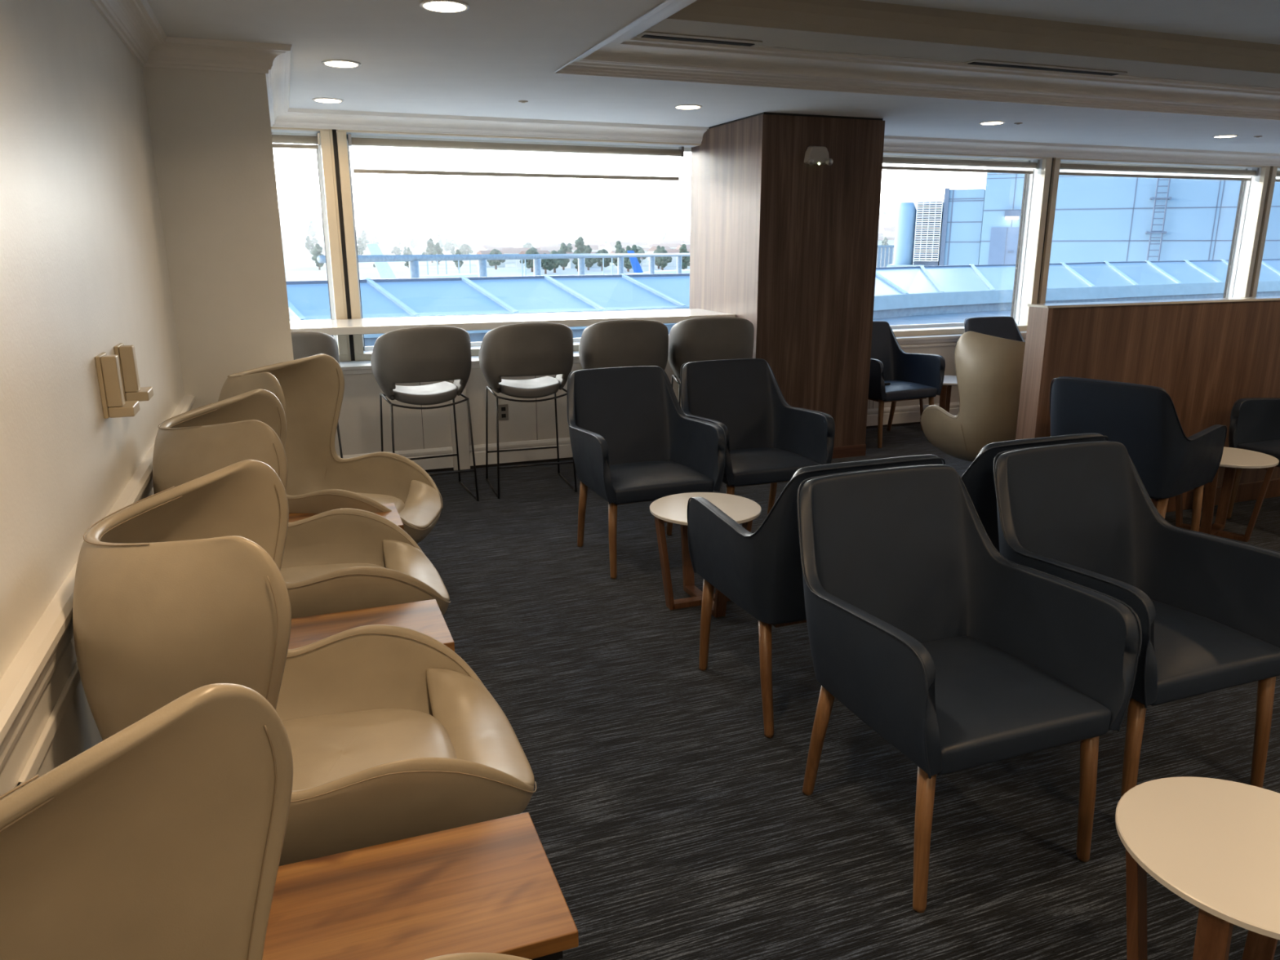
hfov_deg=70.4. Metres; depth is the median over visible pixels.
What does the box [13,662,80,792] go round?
trim
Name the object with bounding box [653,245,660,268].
tree
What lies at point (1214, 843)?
round side table
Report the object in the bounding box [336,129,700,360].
window
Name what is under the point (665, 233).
tree
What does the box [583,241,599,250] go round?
house
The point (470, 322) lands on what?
countertop
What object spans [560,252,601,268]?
house
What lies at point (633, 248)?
tree
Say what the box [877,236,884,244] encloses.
house
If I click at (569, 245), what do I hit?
tree
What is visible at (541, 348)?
bar stool
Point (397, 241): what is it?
tree
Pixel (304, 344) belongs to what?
bar stool
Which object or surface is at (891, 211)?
house
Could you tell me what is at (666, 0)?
trim
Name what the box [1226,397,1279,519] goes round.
armchair
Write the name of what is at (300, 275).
ground
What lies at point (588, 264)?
tree
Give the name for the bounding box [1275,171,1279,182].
roller shade
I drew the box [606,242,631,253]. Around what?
house
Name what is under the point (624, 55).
trim
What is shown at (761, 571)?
armchair
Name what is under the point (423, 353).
bar stool
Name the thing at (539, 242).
house
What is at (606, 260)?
tree
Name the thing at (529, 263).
tree
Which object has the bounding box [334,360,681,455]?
wall
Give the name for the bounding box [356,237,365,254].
tree
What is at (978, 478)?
armchair
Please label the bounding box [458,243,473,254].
tree
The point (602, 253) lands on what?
light pole
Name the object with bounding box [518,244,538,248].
house
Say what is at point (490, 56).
ceiling
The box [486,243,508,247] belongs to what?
house
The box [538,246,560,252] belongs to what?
house
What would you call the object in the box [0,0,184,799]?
wall
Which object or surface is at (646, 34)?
slot vent
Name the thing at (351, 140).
roller shade
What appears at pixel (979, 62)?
slot vent
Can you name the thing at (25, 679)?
trim
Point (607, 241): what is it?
house
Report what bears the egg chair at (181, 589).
on the floor
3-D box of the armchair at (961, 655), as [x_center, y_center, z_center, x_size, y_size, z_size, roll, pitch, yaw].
[0.828,0.508,2.506,0.680,0.958,0.707,-6,16,-20]
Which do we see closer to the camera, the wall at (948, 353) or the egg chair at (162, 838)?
the egg chair at (162, 838)
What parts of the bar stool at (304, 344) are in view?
leg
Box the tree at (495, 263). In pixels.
[487,248,505,269]
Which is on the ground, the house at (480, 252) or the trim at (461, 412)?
the house at (480, 252)
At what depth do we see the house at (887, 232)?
771.17 m
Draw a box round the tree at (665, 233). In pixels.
[662,232,667,239]
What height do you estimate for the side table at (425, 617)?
0.500 m
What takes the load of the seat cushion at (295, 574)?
on the egg chair at (338, 560)
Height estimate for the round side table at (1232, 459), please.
0.461 m
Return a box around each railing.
[316,253,689,278]
[875,244,893,267]
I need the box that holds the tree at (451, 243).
[443,241,454,252]
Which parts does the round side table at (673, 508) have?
trestle frame, trestle frame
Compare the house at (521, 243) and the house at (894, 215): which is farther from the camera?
the house at (894, 215)
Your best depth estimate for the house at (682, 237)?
912.66 m
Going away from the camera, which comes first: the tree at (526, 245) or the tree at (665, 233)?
the tree at (526, 245)
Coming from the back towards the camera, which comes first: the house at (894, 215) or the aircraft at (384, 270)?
the house at (894, 215)
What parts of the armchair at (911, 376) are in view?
leg, leg, seat rail, seat, leg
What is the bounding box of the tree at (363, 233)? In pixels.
[360,230,369,249]
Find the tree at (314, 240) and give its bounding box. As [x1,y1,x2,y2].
[311,237,318,244]
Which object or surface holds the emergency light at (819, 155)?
attached to the column
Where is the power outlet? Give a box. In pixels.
[497,404,508,420]
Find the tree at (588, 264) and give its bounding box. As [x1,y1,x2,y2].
[582,244,593,270]
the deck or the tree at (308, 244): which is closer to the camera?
the deck
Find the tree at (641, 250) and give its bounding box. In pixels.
[636,246,645,259]
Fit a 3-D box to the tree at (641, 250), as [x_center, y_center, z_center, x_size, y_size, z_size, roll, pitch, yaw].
[-0.955,-110.793,448.901,8.748,9.629,9.117,1,15,5]
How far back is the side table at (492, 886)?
1.57 m
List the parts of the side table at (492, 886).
frame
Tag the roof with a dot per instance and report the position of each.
(921, 290)
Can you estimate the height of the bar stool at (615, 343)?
1.126 m
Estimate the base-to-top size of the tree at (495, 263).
8.891 m
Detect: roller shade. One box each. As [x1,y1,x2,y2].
[271,133,320,149]
[347,133,684,180]
[882,156,1039,173]
[1059,163,1258,181]
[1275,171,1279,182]
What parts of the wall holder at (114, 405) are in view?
plate, post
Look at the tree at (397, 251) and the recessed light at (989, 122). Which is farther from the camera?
the tree at (397, 251)
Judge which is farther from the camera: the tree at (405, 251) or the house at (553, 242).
the house at (553, 242)
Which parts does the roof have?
glass panel, glass panel, glass panel, glass panel, glass panel, glass panel, glass panel, glass panel, glass panel, glass panel, glass panel, glass panel, glass panel, glass panel, glass panel, glass panel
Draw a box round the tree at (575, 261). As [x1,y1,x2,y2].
[572,248,581,271]
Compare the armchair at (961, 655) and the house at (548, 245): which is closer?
the armchair at (961, 655)
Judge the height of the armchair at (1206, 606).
0.958 m
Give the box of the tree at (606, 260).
[591,248,614,271]
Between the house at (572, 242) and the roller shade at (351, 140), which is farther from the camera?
the house at (572, 242)
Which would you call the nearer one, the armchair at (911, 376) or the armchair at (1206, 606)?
the armchair at (1206, 606)
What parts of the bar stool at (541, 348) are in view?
leg, leg, seat, leg, leg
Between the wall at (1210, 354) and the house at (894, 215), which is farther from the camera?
the house at (894, 215)
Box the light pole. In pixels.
[602,253,604,275]
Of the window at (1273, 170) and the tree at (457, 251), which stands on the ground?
the tree at (457, 251)
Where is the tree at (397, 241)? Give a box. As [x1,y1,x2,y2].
[395,240,402,246]
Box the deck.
[288,310,1011,325]
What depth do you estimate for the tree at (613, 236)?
899.28 m
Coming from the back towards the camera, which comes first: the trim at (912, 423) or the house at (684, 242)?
the house at (684, 242)
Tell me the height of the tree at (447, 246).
11.464 m
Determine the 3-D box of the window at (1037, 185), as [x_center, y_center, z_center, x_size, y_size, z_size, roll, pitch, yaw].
[2.299,-2.086,8.040,3.115,1.595,0.240,-6,16,-20]
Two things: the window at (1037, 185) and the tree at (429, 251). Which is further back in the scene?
the tree at (429, 251)
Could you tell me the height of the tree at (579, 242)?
14.075 m
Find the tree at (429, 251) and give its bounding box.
[425,237,435,262]
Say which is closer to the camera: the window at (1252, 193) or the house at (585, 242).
the window at (1252, 193)
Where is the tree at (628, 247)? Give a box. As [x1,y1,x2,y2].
[623,245,631,271]
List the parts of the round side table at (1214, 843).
trestle frame, trestle frame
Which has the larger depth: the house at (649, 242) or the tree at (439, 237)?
the house at (649, 242)
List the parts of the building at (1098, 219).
service door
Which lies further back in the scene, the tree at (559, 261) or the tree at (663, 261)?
the tree at (663, 261)
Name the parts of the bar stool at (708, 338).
leg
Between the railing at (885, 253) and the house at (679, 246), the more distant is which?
the house at (679, 246)
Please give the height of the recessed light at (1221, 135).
0.006 m
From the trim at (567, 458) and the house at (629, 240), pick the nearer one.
the trim at (567, 458)
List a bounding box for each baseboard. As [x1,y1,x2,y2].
[337,437,573,470]
[866,401,959,426]
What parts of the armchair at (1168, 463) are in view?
leg, leg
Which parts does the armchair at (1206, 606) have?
leg, seat, leg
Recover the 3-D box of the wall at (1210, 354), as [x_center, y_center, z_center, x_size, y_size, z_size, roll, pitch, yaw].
[5.850,-0.697,6.444,7.900,1.274,0.160,-6,16,-20]
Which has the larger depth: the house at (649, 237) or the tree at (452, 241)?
the house at (649, 237)
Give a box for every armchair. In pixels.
[566,365,726,578]
[680,358,835,515]
[687,454,945,737]
[797,464,1142,913]
[867,320,945,448]
[960,432,1108,552]
[964,315,1025,342]
[993,440,1279,797]
[1049,376,1226,531]
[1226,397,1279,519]
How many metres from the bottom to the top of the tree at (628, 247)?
10.190 m
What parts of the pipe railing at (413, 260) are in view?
post, post, post, post, post, post, post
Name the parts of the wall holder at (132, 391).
plate, post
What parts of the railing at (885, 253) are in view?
rail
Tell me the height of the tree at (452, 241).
9.795 m
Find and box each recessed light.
[311,97,343,102]
[321,59,360,67]
[419,0,470,12]
[673,104,702,109]
[978,120,1005,124]
[1212,134,1238,137]
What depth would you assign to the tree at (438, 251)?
464.78 m
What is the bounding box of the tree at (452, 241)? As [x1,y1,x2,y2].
[449,239,457,248]
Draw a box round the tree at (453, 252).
[450,245,455,254]
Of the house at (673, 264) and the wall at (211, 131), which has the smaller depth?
the wall at (211, 131)
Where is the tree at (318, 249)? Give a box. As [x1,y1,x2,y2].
[311,243,324,270]
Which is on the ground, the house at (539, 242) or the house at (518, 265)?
the house at (518, 265)
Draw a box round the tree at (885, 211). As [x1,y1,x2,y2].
[882,209,890,215]
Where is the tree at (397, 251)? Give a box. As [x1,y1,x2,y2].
[391,245,402,254]
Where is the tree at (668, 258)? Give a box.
[654,249,671,269]
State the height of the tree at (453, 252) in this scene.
7.366 m
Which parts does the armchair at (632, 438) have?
leg, leg, seat, leg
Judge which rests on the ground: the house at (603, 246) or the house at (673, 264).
the house at (673, 264)
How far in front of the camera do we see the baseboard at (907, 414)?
8.21 m
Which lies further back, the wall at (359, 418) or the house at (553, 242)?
the house at (553, 242)
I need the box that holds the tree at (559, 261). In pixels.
[549,250,564,272]
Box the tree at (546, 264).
[541,253,556,274]
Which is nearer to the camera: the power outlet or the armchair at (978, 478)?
the armchair at (978, 478)
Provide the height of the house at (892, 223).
7.123 m
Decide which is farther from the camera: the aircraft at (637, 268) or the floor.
the aircraft at (637, 268)
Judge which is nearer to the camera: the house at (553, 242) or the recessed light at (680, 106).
the recessed light at (680, 106)
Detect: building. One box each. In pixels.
[886,199,943,266]
[938,188,985,265]
[978,166,1279,264]
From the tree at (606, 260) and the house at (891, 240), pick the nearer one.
the tree at (606, 260)
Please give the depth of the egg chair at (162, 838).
1.09 m
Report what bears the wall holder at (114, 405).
attached to the wall at (84, 272)
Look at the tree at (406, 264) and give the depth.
372.32 m
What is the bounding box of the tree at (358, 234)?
[355,233,361,239]
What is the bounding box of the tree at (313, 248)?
[310,243,315,254]
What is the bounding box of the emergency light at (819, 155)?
[804,146,833,165]
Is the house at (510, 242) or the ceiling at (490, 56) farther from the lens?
the house at (510, 242)
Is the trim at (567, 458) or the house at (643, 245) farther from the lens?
the house at (643, 245)
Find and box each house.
[476,250,505,266]
[479,244,497,250]
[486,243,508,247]
[487,247,513,250]
[502,248,540,262]
[507,244,519,248]
[509,240,520,244]
[515,250,550,269]
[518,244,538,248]
[520,242,536,244]
[534,240,551,246]
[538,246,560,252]
[546,244,575,246]
[550,240,566,244]
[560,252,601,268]
[565,244,598,252]
[567,240,590,244]
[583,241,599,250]
[598,243,608,250]
[602,239,618,243]
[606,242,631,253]
[616,257,643,266]
[617,239,628,242]
[627,239,647,242]
[630,242,648,248]
[642,248,649,253]
[642,257,647,262]
[644,235,658,242]
[646,245,671,260]
[647,240,657,245]
[651,243,679,248]
[660,240,682,244]
[665,249,689,266]
[675,235,690,239]
[675,244,689,249]
[682,240,689,244]
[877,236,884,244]
[879,213,888,217]
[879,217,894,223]
[880,209,895,215]
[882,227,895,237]
[883,237,894,244]
[888,220,895,226]
[890,213,896,219]
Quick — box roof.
[285,258,1279,346]
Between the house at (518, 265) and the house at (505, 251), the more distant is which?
the house at (505, 251)
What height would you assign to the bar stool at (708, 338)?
1.126 m
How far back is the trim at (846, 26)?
4.72 m
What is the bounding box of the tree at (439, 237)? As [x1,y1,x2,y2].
[435,234,443,248]
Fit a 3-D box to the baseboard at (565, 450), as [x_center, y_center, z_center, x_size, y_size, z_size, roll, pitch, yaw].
[-1.103,-0.184,6.728,3.610,0.172,0.018,-6,16,-20]
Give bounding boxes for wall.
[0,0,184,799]
[142,66,293,409]
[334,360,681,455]
[867,337,1026,408]
[1015,296,1279,512]
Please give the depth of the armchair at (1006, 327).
8.24 m
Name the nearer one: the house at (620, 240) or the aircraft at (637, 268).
the aircraft at (637, 268)
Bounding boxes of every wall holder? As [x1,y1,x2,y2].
[94,352,139,418]
[113,342,153,401]
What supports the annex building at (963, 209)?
on the ground
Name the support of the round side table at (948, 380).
on the floor
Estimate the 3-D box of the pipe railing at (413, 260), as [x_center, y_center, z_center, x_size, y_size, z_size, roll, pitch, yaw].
[-2.288,-9.308,43.679,0.310,3.420,40.260,5,15,18]
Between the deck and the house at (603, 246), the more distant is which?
the house at (603, 246)
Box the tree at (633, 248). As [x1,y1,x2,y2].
[627,244,641,268]
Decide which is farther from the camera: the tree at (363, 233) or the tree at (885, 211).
the tree at (885, 211)
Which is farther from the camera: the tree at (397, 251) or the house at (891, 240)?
the house at (891, 240)
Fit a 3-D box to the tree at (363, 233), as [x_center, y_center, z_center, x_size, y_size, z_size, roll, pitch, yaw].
[-195.127,-169.937,642.451,6.654,13.985,7.165,-4,15,-16]
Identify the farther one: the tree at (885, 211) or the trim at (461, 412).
the tree at (885, 211)
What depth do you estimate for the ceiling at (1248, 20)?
4.55 m
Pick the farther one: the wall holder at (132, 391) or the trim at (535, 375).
the trim at (535, 375)
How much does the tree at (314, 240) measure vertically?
5.118 m
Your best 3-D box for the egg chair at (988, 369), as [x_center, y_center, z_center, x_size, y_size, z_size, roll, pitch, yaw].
[2.251,-0.406,5.715,0.746,1.092,0.904,-3,15,-12]
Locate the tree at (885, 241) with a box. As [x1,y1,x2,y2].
[881,236,888,244]
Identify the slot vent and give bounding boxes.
[636,31,762,46]
[964,58,1127,75]
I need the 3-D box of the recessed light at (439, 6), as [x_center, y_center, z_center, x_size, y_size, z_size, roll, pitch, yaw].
[-0.726,-1.761,3.370,0.184,0.006,0.184,-6,16,-20]
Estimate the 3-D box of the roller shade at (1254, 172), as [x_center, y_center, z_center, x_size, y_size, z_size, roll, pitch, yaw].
[5.089,-3.021,8.875,2.660,0.120,0.060,-6,16,-20]
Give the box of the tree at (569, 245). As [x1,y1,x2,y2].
[566,243,573,252]
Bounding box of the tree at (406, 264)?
[404,261,408,267]
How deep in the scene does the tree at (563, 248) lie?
378.97 m
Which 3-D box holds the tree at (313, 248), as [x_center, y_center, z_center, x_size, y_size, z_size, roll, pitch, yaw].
[-176.716,-124.432,490.235,3.720,7.262,3.455,-1,15,-3]
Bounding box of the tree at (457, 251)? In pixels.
[453,248,463,269]
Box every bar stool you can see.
[290,331,342,457]
[370,326,479,501]
[478,322,577,498]
[578,320,668,369]
[667,316,754,404]
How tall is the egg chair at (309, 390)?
1.092 m
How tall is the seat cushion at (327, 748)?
0.132 m
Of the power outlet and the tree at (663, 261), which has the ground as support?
the tree at (663, 261)
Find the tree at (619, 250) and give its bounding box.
[612,240,622,269]
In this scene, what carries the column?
on the floor
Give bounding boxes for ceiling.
[146,0,1279,153]
[862,0,1279,44]
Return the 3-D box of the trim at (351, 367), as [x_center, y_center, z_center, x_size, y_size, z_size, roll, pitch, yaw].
[3.237,-1.319,8.429,13.100,0.090,0.525,-6,16,-20]
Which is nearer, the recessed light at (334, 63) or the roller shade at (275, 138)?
the recessed light at (334, 63)
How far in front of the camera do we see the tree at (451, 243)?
712.69 m
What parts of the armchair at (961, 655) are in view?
leg, leg, seat, leg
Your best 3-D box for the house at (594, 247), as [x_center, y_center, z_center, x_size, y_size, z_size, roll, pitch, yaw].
[-37.674,-147.322,585.930,21.615,8.467,10.249,-1,15,-3]
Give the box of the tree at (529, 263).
[519,248,538,271]
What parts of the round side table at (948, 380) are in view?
trestle frame, trestle frame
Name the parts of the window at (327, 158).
sash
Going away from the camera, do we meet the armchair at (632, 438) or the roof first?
the armchair at (632, 438)
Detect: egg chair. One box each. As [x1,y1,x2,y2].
[0,683,530,959]
[72,459,536,866]
[152,388,450,618]
[217,354,442,543]
[920,331,1025,462]
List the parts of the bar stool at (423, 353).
leg, leg, seat, leg, leg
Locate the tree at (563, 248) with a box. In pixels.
[557,242,569,270]
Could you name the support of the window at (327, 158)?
in the wall
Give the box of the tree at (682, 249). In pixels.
[679,244,689,269]
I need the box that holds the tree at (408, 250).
[406,247,412,254]
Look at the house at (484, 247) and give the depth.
654.64 m
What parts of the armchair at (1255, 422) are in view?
leg, seat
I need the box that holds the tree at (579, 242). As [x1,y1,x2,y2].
[573,235,586,259]
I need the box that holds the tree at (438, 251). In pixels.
[433,242,444,264]
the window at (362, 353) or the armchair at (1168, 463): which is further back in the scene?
the window at (362, 353)
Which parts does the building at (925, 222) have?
tank, casing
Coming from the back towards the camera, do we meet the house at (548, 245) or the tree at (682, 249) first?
the house at (548, 245)
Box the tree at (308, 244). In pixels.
[304,235,312,251]
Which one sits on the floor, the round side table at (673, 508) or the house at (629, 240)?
the round side table at (673, 508)
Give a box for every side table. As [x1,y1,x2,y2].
[262,812,578,959]
[288,502,404,529]
[288,599,454,651]
[649,492,761,617]
[919,375,957,430]
[1115,776,1279,959]
[1175,446,1279,542]
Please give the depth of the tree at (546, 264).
330.87 m
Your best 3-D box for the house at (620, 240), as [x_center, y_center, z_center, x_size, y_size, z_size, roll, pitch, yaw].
[-19.100,-227.953,871.712,15.066,6.612,8.005,2,15,9]
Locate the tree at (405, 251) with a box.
[403,245,407,253]
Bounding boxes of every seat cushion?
[280,563,385,582]
[282,708,457,790]
[355,492,404,513]
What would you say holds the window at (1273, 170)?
in the wall
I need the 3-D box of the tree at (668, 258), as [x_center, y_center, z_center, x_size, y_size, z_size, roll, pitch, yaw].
[9.590,-93.928,386.159,8.308,8.774,7.971,0,15,2]
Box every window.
[271,127,355,361]
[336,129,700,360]
[883,151,1053,337]
[1037,157,1271,303]
[1248,166,1279,297]
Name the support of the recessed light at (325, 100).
in the ceiling at (490, 56)
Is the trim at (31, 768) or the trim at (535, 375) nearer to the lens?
the trim at (31, 768)
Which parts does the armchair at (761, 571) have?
leg, leg, seat rail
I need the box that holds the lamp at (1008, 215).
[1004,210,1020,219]
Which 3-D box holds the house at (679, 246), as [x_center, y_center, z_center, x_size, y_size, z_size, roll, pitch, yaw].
[34.130,-138.871,551.835,23.068,8.658,10.481,-6,16,-23]
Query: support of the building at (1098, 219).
on the deck
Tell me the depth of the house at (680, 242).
716.53 m
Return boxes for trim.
[0,395,195,772]
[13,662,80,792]
[89,0,1279,166]
[339,330,1026,374]
[419,375,873,448]
[425,457,573,472]
[448,379,470,470]
[552,0,1279,119]
[594,0,697,46]
[645,0,1279,88]
[866,422,920,428]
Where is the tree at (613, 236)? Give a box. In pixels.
[610,231,617,239]
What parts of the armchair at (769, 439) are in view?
leg, seat rail, leg, seat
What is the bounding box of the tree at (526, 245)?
[522,242,533,248]
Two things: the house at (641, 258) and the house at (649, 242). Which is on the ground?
the house at (641, 258)
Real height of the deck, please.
0.350 m
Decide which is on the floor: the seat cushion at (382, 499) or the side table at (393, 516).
the side table at (393, 516)
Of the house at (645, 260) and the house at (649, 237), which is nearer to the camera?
the house at (645, 260)
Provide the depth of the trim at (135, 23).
6.24 m
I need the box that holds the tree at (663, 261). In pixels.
[657,246,668,270]
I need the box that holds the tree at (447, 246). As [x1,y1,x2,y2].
[443,237,450,253]
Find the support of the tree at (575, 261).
on the ground
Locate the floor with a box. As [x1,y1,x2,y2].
[417,423,1279,959]
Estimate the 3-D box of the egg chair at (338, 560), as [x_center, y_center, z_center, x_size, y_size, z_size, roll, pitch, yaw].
[-1.154,0.262,3.185,0.904,1.092,0.746,-6,16,-20]
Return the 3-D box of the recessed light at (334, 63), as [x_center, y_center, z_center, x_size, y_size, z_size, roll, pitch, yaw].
[-1.462,-2.037,4.439,0.184,0.006,0.184,-6,16,-20]
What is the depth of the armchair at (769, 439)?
5.17 m
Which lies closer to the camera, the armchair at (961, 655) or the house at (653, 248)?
the armchair at (961, 655)
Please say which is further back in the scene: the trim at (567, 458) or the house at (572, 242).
the house at (572, 242)
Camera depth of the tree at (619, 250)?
383.16 m
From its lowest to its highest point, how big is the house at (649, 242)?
5.312 m
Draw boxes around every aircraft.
[365,243,478,279]
[626,250,689,274]
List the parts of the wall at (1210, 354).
panel, board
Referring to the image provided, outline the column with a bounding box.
[689,111,884,458]
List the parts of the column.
board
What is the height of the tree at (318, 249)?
11.234 m
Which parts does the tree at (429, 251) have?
crown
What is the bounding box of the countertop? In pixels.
[289,308,735,335]
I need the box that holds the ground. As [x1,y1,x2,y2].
[284,266,689,280]
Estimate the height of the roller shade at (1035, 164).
0.118 m
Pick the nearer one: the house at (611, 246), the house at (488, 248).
the house at (488, 248)

